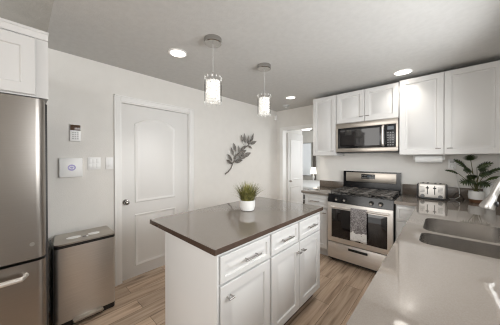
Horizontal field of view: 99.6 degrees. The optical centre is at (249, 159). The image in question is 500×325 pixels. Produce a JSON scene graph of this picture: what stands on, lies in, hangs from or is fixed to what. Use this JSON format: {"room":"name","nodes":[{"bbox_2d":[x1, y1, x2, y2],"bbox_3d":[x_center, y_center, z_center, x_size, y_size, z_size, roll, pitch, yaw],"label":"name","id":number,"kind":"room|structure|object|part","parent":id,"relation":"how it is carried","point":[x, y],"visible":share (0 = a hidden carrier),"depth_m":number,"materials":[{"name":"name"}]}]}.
{"room":"kitchen","nodes":[
{"label":"kitchen","id":0,"kind":"room"},
{"bbox_2d":[46,48,276,300],"bbox_3d":[-1.097,0.180,2.829,0.120,2.414,5.070,0,0,43],"label":"wall","id":1,"kind":"structure","parent":0,"point":[81,91],"depth_m":2.28,"materials":[{"name":"paint"}]},
{"bbox_2d":[0,18,48,103],"bbox_3d":[-1.879,-0.578,1.246,0.872,0.403,0.949,0,0,43],"label":"upper cabinet","id":2,"kind":"object","parent":1,"relation":"attached to","point":[23,48],"visible":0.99,"depth_m":1.23,"materials":[{"name":"white paint"}]},
{"bbox_3d":[-1.431,-0.554,1.118,0.020,0.335,0.413,0,0,43],"label":"door","id":3,"kind":"part","parent":2,"relation":"part of","materials":[{"name":"white paint"}]},
{"bbox_3d":[-1.577,-0.755,0.966,0.048,0.048,0.949,0,0,43],"label":"crown moulding","id":4,"kind":"part","parent":2,"relation":"part of","materials":[{"name":"white paint"}]},
{"bbox_2d":[59,158,82,177],"bbox_3d":[-1.724,0.076,2.033,0.038,0.183,0.174,0,0,43],"label":"intercom panel","id":5,"kind":"object","parent":1,"relation":"attached to","point":[68,167],"visible":1,"depth_m":2.02,"materials":[{"name":"white plastic"}]},
{"bbox_2d":[69,124,80,141],"bbox_3d":[-1.706,-0.261,2.060,0.025,0.163,0.084,0,0,43],"label":"alarm keypad","id":6,"kind":"object","parent":1,"relation":"attached to","point":[75,130],"visible":1,"depth_m":2.05,"materials":[{"name":"white plastic"}]},
{"bbox_2d":[87,157,100,169],"bbox_3d":[-1.608,0.039,2.178,0.010,0.126,0.112,0,0,43],"label":"light switch","id":7,"kind":"object","parent":1,"relation":"attached to","point":[93,163],"visible":1,"depth_m":2.17,"materials":[{"name":"white plastic"}]},
{"bbox_2d":[105,157,112,168],"bbox_3d":[-1.516,0.039,2.278,0.011,0.128,0.072,0,0,43],"label":"light switch","id":8,"kind":"object","parent":1,"relation":"attached to","point":[109,160],"visible":1,"depth_m":2.27,"materials":[{"name":"white plastic"}]},
{"bbox_2d":[114,94,193,286],"bbox_3d":[-1.179,0.334,2.703,0.171,2.108,0.993,0,0,43],"label":"door","id":9,"kind":"structure","parent":1,"relation":"in","point":[154,161],"depth_m":2.58,"materials":[{"name":"white paint"}]},
{"bbox_3d":[-1.399,0.485,2.393,0.073,0.064,0.064,0,0,43],"label":"knob","id":10,"kind":"part","parent":9,"relation":"part of","materials":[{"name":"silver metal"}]},
{"bbox_2d":[225,133,255,174],"bbox_3d":[-0.144,-0.123,3.740,0.043,0.734,0.781,0,0,43],"label":"wall sculpture","id":11,"kind":"object","parent":1,"relation":"attached to","point":[243,151],"visible":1,"depth_m":3.72,"materials":[{"name":"grey metal"}]},
{"bbox_2d":[49,254,376,324],"bbox_3d":[0.386,1.441,1.900,8.000,0.100,11.300,0,0,43],"label":"floor","id":12,"kind":"structure","parent":0,"point":[140,299],"depth_m":2.09,"materials":[{"name":"brown wood"}]},
{"bbox_2d":[0,93,48,324],"bbox_3d":[-1.837,0.516,1.232,0.892,1.765,0.914,0,0,43],"label":"refrigerator","id":13,"kind":"object","parent":12,"relation":"on","point":[24,300],"visible":1,"depth_m":1.23,"materials":[{"name":"grey metal"}]},
{"bbox_3d":[-1.533,0.677,0.954,0.067,0.028,0.741,0,0,43],"label":"handle","id":14,"kind":"part","parent":13,"relation":"part of","materials":[{"name":"metal"}]},
{"bbox_3d":[-1.582,0.960,0.992,0.065,0.699,0.903,0,0,43],"label":"freezer drawer","id":15,"kind":"part","parent":13,"relation":"part of","materials":[{"name":"metal"}]},
{"bbox_2d":[49,226,114,324],"bbox_3d":[-1.532,1.042,1.948,0.363,0.702,0.439,0,0,43],"label":"trash can","id":16,"kind":"object","parent":12,"relation":"on","point":[82,263],"visible":1,"depth_m":1.83,"materials":[{"name":"metal"}]},
{"bbox_3d":[-1.705,1.052,1.817,0.285,0.644,0.011,0,0,43],"label":"panel","id":17,"kind":"part","parent":16,"relation":"part of","materials":[{"name":"black plastic"}]},
{"bbox_3d":[-1.544,0.702,1.962,0.319,0.012,0.430,0,0,43],"label":"lid","id":18,"kind":"part","parent":16,"relation":"part of","materials":[{"name":"metal"}]},
{"bbox_2d":[165,212,319,324],"bbox_3d":[0.057,0.951,1.827,0.649,0.880,1.318,0,0,43],"label":"kitchen island","id":19,"kind":"object","parent":12,"relation":"on","point":[267,279],"visible":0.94,"depth_m":1.43,"materials":[{"name":"white paint"}]},
{"bbox_3d":[-0.399,0.955,1.359,0.611,0.880,0.012,0,0,43],"label":"panel","id":20,"kind":"part","parent":19,"relation":"part of","materials":[{"name":"white paint"}]},
{"bbox_3d":[-0.108,0.778,1.194,0.036,0.011,0.042,0,0,43],"label":"handle","id":21,"kind":"part","parent":19,"relation":"part of","materials":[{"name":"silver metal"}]},
{"bbox_2d":[150,197,322,255],"bbox_3d":[-0.034,0.493,1.910,0.841,0.034,1.364,0,0,43],"label":"island countertop","id":22,"kind":"structure","parent":19,"relation":"on","point":[219,229],"depth_m":1.63,"materials":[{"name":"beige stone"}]},
{"bbox_2d":[231,181,265,210],"bbox_3d":[-0.016,0.336,1.981,0.367,0.279,0.398,0,0,43],"label":"potted grass","id":23,"kind":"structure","parent":22,"relation":"on","point":[247,194],"depth_m":1.94,"materials":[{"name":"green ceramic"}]},
{"bbox_2d":[240,199,254,210],"bbox_3d":[-0.024,0.427,1.995,0.146,0.097,0.146,0,0,43],"label":"pot","id":24,"kind":"object","parent":23,"relation":"attached to","point":[245,204],"depth_m":1.94,"materials":[{"name":"white ceramic"}]},
{"bbox_3d":[-0.018,0.614,1.332,0.020,0.155,0.446,0,0,43],"label":"drawer","id":25,"kind":"part","parent":19,"relation":"part of","materials":[{"name":"white paint"}]},
{"bbox_3d":[-0.017,0.987,1.335,0.020,0.565,0.446,0,0,43],"label":"door","id":26,"kind":"part","parent":19,"relation":"part of","materials":[{"name":"white paint"}]},
{"bbox_3d":[0.017,0.610,1.329,0.035,0.010,0.150,0,0,43],"label":"handle","id":27,"kind":"part","parent":19,"relation":"part of","materials":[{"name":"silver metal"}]},
{"bbox_3d":[0.275,0.612,1.650,0.020,0.155,0.375,0,0,43],"label":"drawer","id":28,"kind":"part","parent":19,"relation":"part of","materials":[{"name":"white paint"}]},
{"bbox_3d":[0.281,0.985,1.657,0.020,0.565,0.390,0,0,43],"label":"door","id":29,"kind":"part","parent":19,"relation":"part of","materials":[{"name":"white paint"}]},
{"bbox_3d":[0.550,0.610,1.948,0.020,0.155,0.397,0,0,43],"label":"drawer","id":30,"kind":"part","parent":19,"relation":"part of","materials":[{"name":"white paint"}]},
{"bbox_3d":[0.552,0.983,1.951,0.020,0.565,0.394,0,0,43],"label":"door","id":31,"kind":"part","parent":19,"relation":"part of","materials":[{"name":"white paint"}]},
{"bbox_2d":[303,180,319,203],"bbox_3d":[1.561,1.000,6.629,2.110,0.720,1.590,0,0,43],"label":"bed","id":32,"kind":"object","parent":12,"relation":"on","point":[307,184],"visible":0.02,"depth_m":6.07,"materials":[{"name":"white fabric"}]},
{"bbox_2d":[305,193,327,255],"bbox_3d":[1.162,0.940,3.295,0.369,0.880,0.671,0,0,43],"label":"base cabinet","id":33,"kind":"object","parent":12,"relation":"on","point":[311,199],"visible":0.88,"depth_m":3.02,"materials":[{"name":"white paint"}]},
{"bbox_3d":[0.965,0.605,3.080,0.350,0.155,0.020,0,0,43],"label":"drawer","id":34,"kind":"part","parent":33,"relation":"part of","materials":[{"name":"white paint"}]},
{"bbox_2d":[301,186,339,195],"bbox_3d":[1.151,0.483,3.314,0.413,0.034,0.653,0,0,43],"label":"countertop","id":35,"kind":"structure","parent":33,"relation":"on","point":[319,190],"depth_m":3.20,"materials":[{"name":"beige stone"}]},
{"bbox_3d":[0.965,0.978,3.083,0.350,0.560,0.020,0,0,43],"label":"door","id":36,"kind":"part","parent":33,"relation":"part of","materials":[{"name":"white paint"}]},
{"bbox_2d":[328,171,401,271],"bbox_3d":[1.553,0.780,2.876,0.756,1.205,0.716,0,0,43],"label":"gas range","id":37,"kind":"object","parent":12,"relation":"on","point":[376,193],"visible":0.94,"depth_m":2.73,"materials":[{"name":"grey metal"}]},
{"bbox_3d":[1.361,1.223,2.669,0.756,0.213,0.022,0,0,43],"label":"drawer","id":38,"kind":"part","parent":37,"relation":"part of","materials":[{"name":"metal"}]},
{"bbox_3d":[1.350,1.163,2.652,0.225,0.033,0.018,0,0,43],"label":"handle","id":39,"kind":"part","parent":37,"relation":"part of","materials":[{"name":"black plastic"}]},
{"bbox_2d":[350,208,366,243],"bbox_3d":[1.339,0.813,2.600,0.190,0.409,0.042,0,0,43],"label":"tea towel","id":40,"kind":"object","parent":37,"relation":"hanging from","point":[358,217],"visible":1,"depth_m":2.58,"materials":[{"name":"grey fabric"}]},
{"bbox_3d":[1.336,0.627,2.623,0.680,0.025,0.052,0,0,43],"label":"handle","id":41,"kind":"part","parent":37,"relation":"part of","materials":[{"name":"metal"}]},
{"bbox_3d":[1.357,0.842,2.663,0.756,0.526,0.032,0,0,43],"label":"oven door","id":42,"kind":"part","parent":37,"relation":"part of","materials":[{"name":"metal"}]},
{"bbox_3d":[1.365,0.523,2.670,0.756,0.102,0.040,0,0,43],"label":"control panel","id":43,"kind":"part","parent":37,"relation":"part of","materials":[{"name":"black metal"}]},
{"bbox_2d":[329,191,401,200],"bbox_3d":[1.571,0.476,2.893,0.756,0.023,0.603,0,0,43],"label":"cooktop","id":44,"kind":"object","parent":37,"relation":"in","point":[342,195],"depth_m":2.71,"materials":[{"name":"black metal"}]},
{"bbox_3d":[1.752,0.263,3.092,0.651,0.140,0.022,0,0,43],"label":"panel","id":45,"kind":"part","parent":37,"relation":"part of","materials":[{"name":"metal"}]},
{"bbox_2d":[396,204,415,238],"bbox_3d":[1.966,0.943,2.578,0.228,0.880,0.636,0,0,43],"label":"base cabinet","id":46,"kind":"object","parent":12,"relation":"on","point":[403,212],"visible":0.3,"depth_m":2.38,"materials":[{"name":"white paint"}]},
{"bbox_3d":[1.750,0.981,2.359,0.191,0.560,0.020,0,0,43],"label":"door","id":47,"kind":"part","parent":46,"relation":"part of","materials":[{"name":"white paint"}]},
{"bbox_3d":[1.749,0.608,2.356,0.191,0.155,0.020,0,0,43],"label":"drawer","id":48,"kind":"part","parent":46,"relation":"part of","materials":[{"name":"white paint"}]},
{"bbox_3d":[2.220,1.044,7.365,0.480,0.620,0.355,0,0,43],"label":"nightstand","id":49,"kind":"object","parent":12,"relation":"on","visible":0},
{"bbox_2d":[310,167,316,180],"bbox_3d":[2.210,0.499,7.353,0.210,0.470,0.210,0,0,43],"label":"table lamp","id":50,"kind":"object","parent":49,"relation":"on","point":[313,169],"visible":1,"depth_m":7.28,"materials":[{"name":"white ceramic"}]},
{"bbox_3d":[2.210,0.379,7.352,0.210,0.230,0.210,0,0,43],"label":"lamp shade","id":51,"kind":"part","parent":50,"relation":"part of","materials":[{"name":"white fabric"}]},
{"bbox_3d":[0.893,0.956,0.796,0.681,0.880,3.470,0,0,43],"label":"base cabinet","id":52,"kind":"object","parent":12,"relation":"on","visible":0},
{"bbox_2d":[346,194,499,324],"bbox_3d":[1.018,0.497,1.079,0.884,0.034,4.120,0,0,43],"label":"countertop","id":53,"kind":"structure","parent":52,"relation":"on","point":[417,282],"depth_m":0.84,"materials":[{"name":"beige stone"}]},
{"bbox_2d":[417,182,447,200],"bbox_3d":[2.188,0.374,2.539,0.277,0.185,0.205,0,0,43],"label":"toaster","id":54,"kind":"object","parent":53,"relation":"on","point":[425,190],"visible":1,"depth_m":2.48,"materials":[{"name":"silver metal"}]},
{"bbox_2d":[449,167,459,198],"bbox_3d":[2.396,0.274,2.489,0.146,0.378,0.060,0,0,-9],"label":"power cord","id":55,"kind":"object","parent":54,"relation":"attached to","point":[453,167],"visible":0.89,"depth_m":2.49,"materials":[{"name":"white plastic"}]},
{"bbox_2d":[419,218,499,258],"bbox_3d":[1.373,0.578,1.341,0.426,0.198,0.707,0,0,43],"label":"sink","id":56,"kind":"object","parent":53,"relation":"in","point":[467,230],"visible":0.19,"depth_m":1.48,"materials":[{"name":"metal"}]},
{"bbox_3d":[1.215,0.579,1.169,0.426,0.198,0.239,0,0,43],"label":"bowl","id":57,"kind":"part","parent":56,"relation":"part of","materials":[{"name":"metal"}]},
{"bbox_3d":[1.470,0.577,1.447,0.426,0.198,0.421,0,0,43],"label":"bowl","id":58,"kind":"part","parent":56,"relation":"part of","materials":[{"name":"metal"}]},
{"bbox_2d":[445,155,499,202],"bbox_3d":[2.450,0.205,2.327,0.454,0.530,0.236,0,0,43],"label":"potted plant","id":59,"kind":"object","parent":53,"relation":"on","point":[475,196],"visible":0.99,"depth_m":2.30,"materials":[{"name":"green plant"}]},
{"bbox_3d":[2.495,0.452,2.327,0.120,0.036,0.120,0,0,43],"label":"pot","id":60,"kind":"part","parent":59,"relation":"part of","materials":[{"name":"brown"}]},
{"bbox_3d":[2.495,0.389,2.327,0.132,0.089,0.132,0,0,43],"label":"pot","id":61,"kind":"part","parent":59,"relation":"part of","materials":[{"name":"white ceramic"}]},
{"bbox_2d":[483,183,493,197],"bbox_3d":[2.617,0.362,2.307,0.095,0.216,0.095,0,0,43],"label":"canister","id":62,"kind":"object","parent":53,"relation":"on","point":[486,190],"visible":0.19,"depth_m":2.29,"materials":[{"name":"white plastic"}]},
{"bbox_2d":[479,177,499,210],"bbox_3d":[1.395,0.242,1.100,0.270,0.475,0.117,0,0,43],"label":"faucet","id":63,"kind":"object","parent":53,"relation":"on","point":[489,203],"visible":1,"depth_m":1.16,"materials":[{"name":"silver metal"}]},
{"bbox_2d":[0,0,499,131],"bbox_3d":[0.381,-1.695,1.880,8.000,1.344,11.300,0,0,43],"label":"ceiling","id":64,"kind":"structure","parent":0,"point":[314,49],"depth_m":1.78,"materials":[{"name":"paint"}]},
{"bbox_2d":[168,48,187,57],"bbox_3d":[-0.690,-1.019,2.023,0.176,0.007,0.176,0,0,43],"label":"recessed light","id":65,"kind":"object","parent":64,"relation":"in","point":[175,52],"visible":1,"depth_m":2.01,"materials":[{"name":"white paint"}]},
{"bbox_2d":[170,50,185,56],"bbox_3d":[-0.690,-1.020,2.023,0.142,0.002,0.142,0,0,43],"label":"diffuser","id":66,"kind":"object","parent":65,"relation":"attached to","point":[176,53],"depth_m":2.03,"materials":[{"name":"white plastic"}]},
{"bbox_2d":[204,34,221,105],"bbox_3d":[-0.313,-0.744,1.788,0.153,0.555,0.153,0,0,43],"label":"pendant light","id":67,"kind":"object","parent":64,"relation":"hanging from","point":[210,40],"visible":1,"depth_m":1.75,"materials":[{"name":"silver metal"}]},
{"bbox_3d":[-0.313,-0.586,1.789,0.145,0.204,0.145,0,0,43],"label":"lamp shade","id":68,"kind":"part","parent":67,"relation":"part of","materials":[{"name":"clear glass"}]},
{"bbox_3d":[-0.313,-0.575,1.789,0.120,0.188,0.121,0,0,43],"label":"lamp shade","id":69,"kind":"part","parent":67,"relation":"part of","materials":[{"name":"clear glass"}]},
{"bbox_2d":[257,62,270,116],"bbox_3d":[0.155,-0.748,2.300,0.153,0.555,0.153,0,0,43],"label":"pendant light","id":70,"kind":"object","parent":64,"relation":"hanging from","point":[262,67],"visible":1,"depth_m":2.26,"materials":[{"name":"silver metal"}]},
{"bbox_3d":[0.155,-0.579,2.301,0.120,0.188,0.121,0,0,43],"label":"lamp shade","id":71,"kind":"part","parent":70,"relation":"part of","materials":[{"name":"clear glass"}]},
{"bbox_2d":[393,68,413,75],"bbox_3d":[1.796,-1.026,2.477,0.196,0.007,0.196,0,0,43],"label":"recessed light","id":72,"kind":"object","parent":64,"relation":"in","point":[403,71],"visible":1,"depth_m":2.48,"materials":[{"name":"white paint"}]},
{"bbox_2d":[395,70,411,74],"bbox_3d":[1.796,-1.027,2.477,0.162,0.002,0.162,0,0,43],"label":"diffuser","id":73,"kind":"object","parent":72,"relation":"attached to","point":[400,72],"depth_m":2.48,"materials":[{"name":"white plastic"}]},
{"bbox_2d":[287,129,301,134],"bbox_3d":[0.976,0.165,4.849,0.100,2.414,0.710,0,0,43],"label":"wall","id":74,"kind":"structure","parent":0,"point":[299,132],"depth_m":4.88,"materials":[{"name":"paint"}]},
{"bbox_2d":[287,133,302,202],"bbox_3d":[1.051,0.389,4.782,0.098,1.945,0.650,0,0,43],"label":"door","id":75,"kind":"structure","parent":74,"relation":"in","point":[294,141],"depth_m":4.75,"materials":[{"name":"white paint"}]},
{"bbox_2d":[277,105,312,199],"bbox_3d":[1.017,0.168,4.247,1.064,2.414,0.120,0,0,43],"label":"wall","id":76,"kind":"structure","parent":0,"point":[301,115],"depth_m":4.35,"materials":[{"name":"paint"}]},
{"bbox_2d":[280,124,312,200],"bbox_3d":[1.022,0.348,4.239,0.925,2.055,0.146,0,0,43],"label":"trim","id":77,"kind":"structure","parent":76,"relation":"attached to","point":[283,130],"depth_m":4.47,"materials":[{"name":"white paint"}]},
{"bbox_2d":[302,131,319,180],"bbox_3d":[2.638,0.146,7.432,3.800,2.414,0.100,0,0,43],"label":"wall","id":78,"kind":"structure","parent":0,"point":[307,135],"depth_m":7.71,"materials":[{"name":"paint"}]},
{"bbox_2d":[303,142,311,175],"bbox_3d":[2.103,-0.013,7.832,0.430,1.230,0.035,0,0,43],"label":"window","id":79,"kind":"structure","parent":78,"relation":"in","point":[307,147],"depth_m":7.81,"materials":[{"name":"white glass"}]},
{"bbox_2d":[313,156,315,179],"bbox_3d":[2.304,0.338,7.574,0.116,1.930,0.046,0,0,43],"label":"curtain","id":80,"kind":"object","parent":78,"relation":"hanging from","point":[314,157],"visible":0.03,"depth_m":7.56,"materials":[{"name":"grey fabric"}]},
{"bbox_2d":[320,153,499,193],"bbox_3d":[2.145,0.174,3.063,2.200,2.414,0.330,0,0,43],"label":"wall","id":81,"kind":"structure","parent":0,"point":[332,168],"depth_m":2.85,"materials":[{"name":"paint"}]},
{"bbox_2d":[313,95,343,155],"bbox_3d":[1.257,-0.515,3.385,0.363,0.906,0.394,0,0,43],"label":"upper cabinet","id":82,"kind":"object","parent":81,"relation":"attached to","point":[324,109],"visible":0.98,"depth_m":3.25,"materials":[{"name":"white paint"}]},
{"bbox_2d":[320,180,342,187],"bbox_3d":[1.369,0.410,3.545,0.407,0.107,0.018,0,0,43],"label":"backsplash","id":83,"kind":"structure","parent":81,"relation":"attached to","point":[335,184],"depth_m":3.54,"materials":[{"name":"brown stone"}]},
{"bbox_2d":[336,82,398,123],"bbox_3d":[1.675,-0.746,2.997,0.763,0.441,0.394,0,0,43],"label":"upper cabinet","id":84,"kind":"object","parent":81,"relation":"attached to","point":[379,102],"visible":0.94,"depth_m":2.83,"materials":[{"name":"white paint"}]},
{"bbox_3d":[1.426,-0.745,3.009,0.377,0.433,0.019,0,0,43],"label":"door","id":85,"kind":"part","parent":84,"relation":"part of","materials":[{"name":"white paint"}]},
{"bbox_2d":[336,118,398,153],"bbox_3d":[1.662,-0.309,2.985,0.759,0.426,0.434,0,0,43],"label":"microwave","id":86,"kind":"object","parent":84,"relation":"attached to","point":[374,136],"visible":0.99,"depth_m":2.83,"materials":[{"name":"grey metal"}]},
{"bbox_3d":[1.522,-0.307,2.915,0.593,0.288,0.022,0,0,43],"label":"door","id":87,"kind":"part","parent":86,"relation":"part of","materials":[{"name":"black glass"}]},
{"bbox_3d":[1.698,-0.309,2.701,0.028,0.279,0.064,0,0,43],"label":"handle","id":88,"kind":"part","parent":86,"relation":"part of","materials":[{"name":"metal"}]},
{"bbox_3d":[1.783,-0.306,2.674,0.113,0.288,0.022,0,0,43],"label":"control panel","id":89,"kind":"part","parent":86,"relation":"part of","materials":[{"name":"black plastic"}]},
{"bbox_3d":[1.706,-0.744,2.749,0.377,0.433,0.019,0,0,43],"label":"door","id":90,"kind":"part","parent":84,"relation":"part of","materials":[{"name":"white paint"}]},
{"bbox_2d":[399,60,499,154],"bbox_3d":[2.271,-0.518,2.450,0.844,0.921,0.394,0,0,43],"label":"upper cabinet","id":91,"kind":"object","parent":81,"relation":"attached to","point":[456,111],"visible":1,"depth_m":2.29,"materials":[{"name":"white paint"}]},
{"bbox_3d":[2.001,-0.518,2.479,0.404,0.913,0.019,0,0,43],"label":"door","id":92,"kind":"part","parent":91,"relation":"part of","materials":[{"name":"white paint"}]},
{"bbox_2d":[413,155,444,162],"bbox_3d":[2.172,-0.011,2.568,0.290,0.095,0.090,0,0,43],"label":"paper towel holder","id":93,"kind":"object","parent":91,"relation":"attached to","point":[418,158],"visible":0.86,"depth_m":2.54,"materials":[{"name":"white paper"}]},
{"bbox_3d":[2.312,-0.517,2.193,0.429,0.913,0.019,0,0,43],"label":"door","id":94,"kind":"part","parent":91,"relation":"part of","materials":[{"name":"white paint"}]},
{"bbox_2d":[402,184,499,202],"bbox_3d":[2.408,0.400,2.586,0.884,0.137,0.018,0,0,43],"label":"backsplash","id":95,"kind":"structure","parent":81,"relation":"attached to","point":[410,189],"depth_m":2.54,"materials":[{"name":"brown stone"}]},
{"bbox_2d":[448,159,455,168],"bbox_3d":[2.437,0.051,2.545,0.070,0.115,0.035,0,0,43],"label":"outlet","id":96,"kind":"object","parent":81,"relation":"attached to","point":[451,163],"visible":0.9,"depth_m":2.55,"materials":[{"name":"white plastic"}]}
]}

